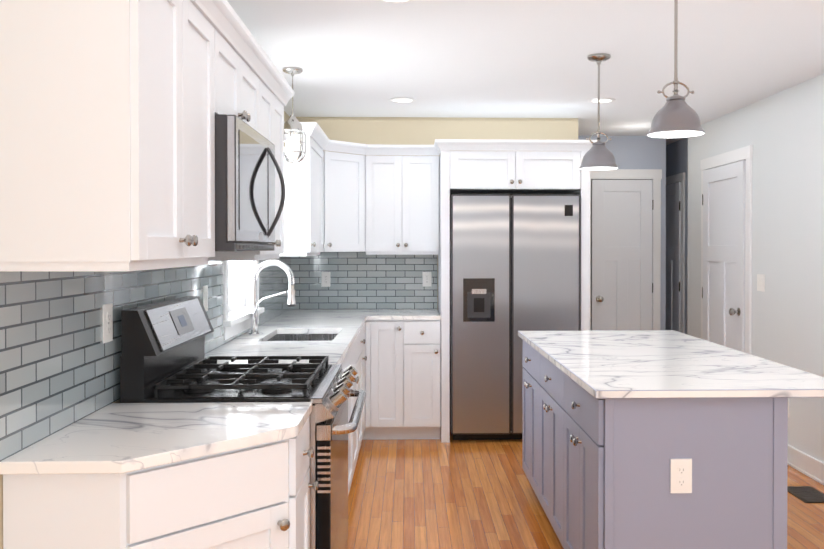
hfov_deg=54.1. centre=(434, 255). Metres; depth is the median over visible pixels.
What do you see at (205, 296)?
electrical outlet
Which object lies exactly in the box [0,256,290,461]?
tile backsplash
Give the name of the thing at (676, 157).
wall
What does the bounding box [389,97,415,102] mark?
recessed light
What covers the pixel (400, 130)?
wall
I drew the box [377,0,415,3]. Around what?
recessed light
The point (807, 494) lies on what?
floor vent
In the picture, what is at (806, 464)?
baseboard
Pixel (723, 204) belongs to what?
door
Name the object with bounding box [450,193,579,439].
fridge
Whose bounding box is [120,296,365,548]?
range
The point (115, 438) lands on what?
countertop
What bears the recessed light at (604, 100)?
in the ceiling
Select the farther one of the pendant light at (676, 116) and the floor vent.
the floor vent
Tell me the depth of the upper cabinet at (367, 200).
5.99 m
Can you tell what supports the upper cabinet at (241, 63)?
attached to the wall at (286, 116)
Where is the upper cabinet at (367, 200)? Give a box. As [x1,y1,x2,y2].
[331,140,374,253]
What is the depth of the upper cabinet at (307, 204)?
5.00 m
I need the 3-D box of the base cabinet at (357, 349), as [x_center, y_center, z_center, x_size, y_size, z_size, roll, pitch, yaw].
[-0.793,0.913,5.205,0.627,0.882,0.509,0,1,-2]
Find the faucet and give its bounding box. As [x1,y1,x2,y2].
[249,259,295,334]
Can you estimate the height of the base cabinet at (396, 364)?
0.882 m
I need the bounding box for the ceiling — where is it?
[214,0,823,144]
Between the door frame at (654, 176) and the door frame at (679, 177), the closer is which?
the door frame at (654, 176)
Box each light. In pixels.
[282,67,305,162]
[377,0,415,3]
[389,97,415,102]
[579,53,618,170]
[588,98,615,102]
[647,0,704,137]
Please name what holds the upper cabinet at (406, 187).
attached to the wall at (400, 130)
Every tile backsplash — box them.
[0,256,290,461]
[291,252,436,308]
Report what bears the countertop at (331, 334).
on the base cabinet at (345, 362)
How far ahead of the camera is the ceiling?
4.32 m
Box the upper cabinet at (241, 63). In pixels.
[220,4,263,135]
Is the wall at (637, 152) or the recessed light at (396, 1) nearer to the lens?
the recessed light at (396, 1)
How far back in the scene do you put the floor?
4.45 m
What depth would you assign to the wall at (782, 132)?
5.28 m
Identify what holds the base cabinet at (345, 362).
on the floor
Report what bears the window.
in the wall at (286, 116)
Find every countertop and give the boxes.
[0,402,311,474]
[205,309,368,364]
[369,309,440,319]
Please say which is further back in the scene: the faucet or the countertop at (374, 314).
the countertop at (374, 314)
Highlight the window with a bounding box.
[223,260,263,339]
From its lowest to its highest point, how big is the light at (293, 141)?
0.547 m
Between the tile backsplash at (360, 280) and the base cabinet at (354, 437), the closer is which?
the base cabinet at (354, 437)
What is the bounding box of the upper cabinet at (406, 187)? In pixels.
[375,154,438,253]
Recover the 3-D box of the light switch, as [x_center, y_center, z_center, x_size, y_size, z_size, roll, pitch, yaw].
[2.283,0.193,5.641,0.010,0.118,0.118,0,1,-2]
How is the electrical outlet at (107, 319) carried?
attached to the tile backsplash at (59, 365)
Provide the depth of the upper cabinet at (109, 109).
1.82 m
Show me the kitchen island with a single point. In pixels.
(652, 439)
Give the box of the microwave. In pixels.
[215,114,285,250]
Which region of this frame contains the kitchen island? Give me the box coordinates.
[518,330,823,548]
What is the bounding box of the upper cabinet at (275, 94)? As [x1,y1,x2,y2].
[220,60,287,259]
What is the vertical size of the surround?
2.175 m
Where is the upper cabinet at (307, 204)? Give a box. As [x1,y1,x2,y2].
[283,122,330,253]
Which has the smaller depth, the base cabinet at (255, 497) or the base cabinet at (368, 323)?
the base cabinet at (255, 497)
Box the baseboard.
[787,444,823,484]
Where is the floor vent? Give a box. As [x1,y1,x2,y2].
[787,486,823,502]
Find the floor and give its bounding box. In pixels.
[347,430,823,548]
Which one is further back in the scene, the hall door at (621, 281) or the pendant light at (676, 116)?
the hall door at (621, 281)
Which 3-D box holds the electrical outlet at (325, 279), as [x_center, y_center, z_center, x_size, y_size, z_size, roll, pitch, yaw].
[-0.861,0.191,6.389,0.072,0.118,0.008,0,1,-2]
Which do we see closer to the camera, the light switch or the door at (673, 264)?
the light switch
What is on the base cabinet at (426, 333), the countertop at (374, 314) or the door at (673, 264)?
the countertop at (374, 314)
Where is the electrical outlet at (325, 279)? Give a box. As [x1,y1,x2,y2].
[321,272,329,286]
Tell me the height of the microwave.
0.434 m
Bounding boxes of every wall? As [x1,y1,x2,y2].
[0,111,289,548]
[296,117,577,308]
[578,136,665,329]
[666,138,687,333]
[687,73,823,462]
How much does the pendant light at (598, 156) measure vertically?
0.610 m
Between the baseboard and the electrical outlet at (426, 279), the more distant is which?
the electrical outlet at (426, 279)
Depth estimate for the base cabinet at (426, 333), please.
5.81 m
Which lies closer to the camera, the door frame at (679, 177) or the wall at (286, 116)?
the wall at (286, 116)
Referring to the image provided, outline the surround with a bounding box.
[434,139,596,442]
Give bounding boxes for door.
[591,180,652,330]
[665,182,680,331]
[702,160,745,351]
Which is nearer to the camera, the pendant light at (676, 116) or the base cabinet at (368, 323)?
the pendant light at (676, 116)
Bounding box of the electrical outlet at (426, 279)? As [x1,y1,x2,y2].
[422,272,431,286]
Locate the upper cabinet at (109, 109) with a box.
[0,0,219,267]
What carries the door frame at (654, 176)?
attached to the wall at (637, 152)
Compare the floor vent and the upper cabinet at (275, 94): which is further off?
the floor vent
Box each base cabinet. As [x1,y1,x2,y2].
[3,416,318,548]
[341,350,348,494]
[349,324,364,441]
[349,372,360,490]
[364,320,372,439]
[373,320,412,439]
[413,320,440,438]
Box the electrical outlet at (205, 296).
[203,285,207,310]
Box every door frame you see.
[590,169,661,330]
[666,172,684,333]
[700,145,752,353]
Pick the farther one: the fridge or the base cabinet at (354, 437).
the fridge
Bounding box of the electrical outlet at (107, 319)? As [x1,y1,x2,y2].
[102,303,112,343]
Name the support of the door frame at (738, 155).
attached to the wall at (782, 132)
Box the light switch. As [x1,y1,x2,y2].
[757,274,764,291]

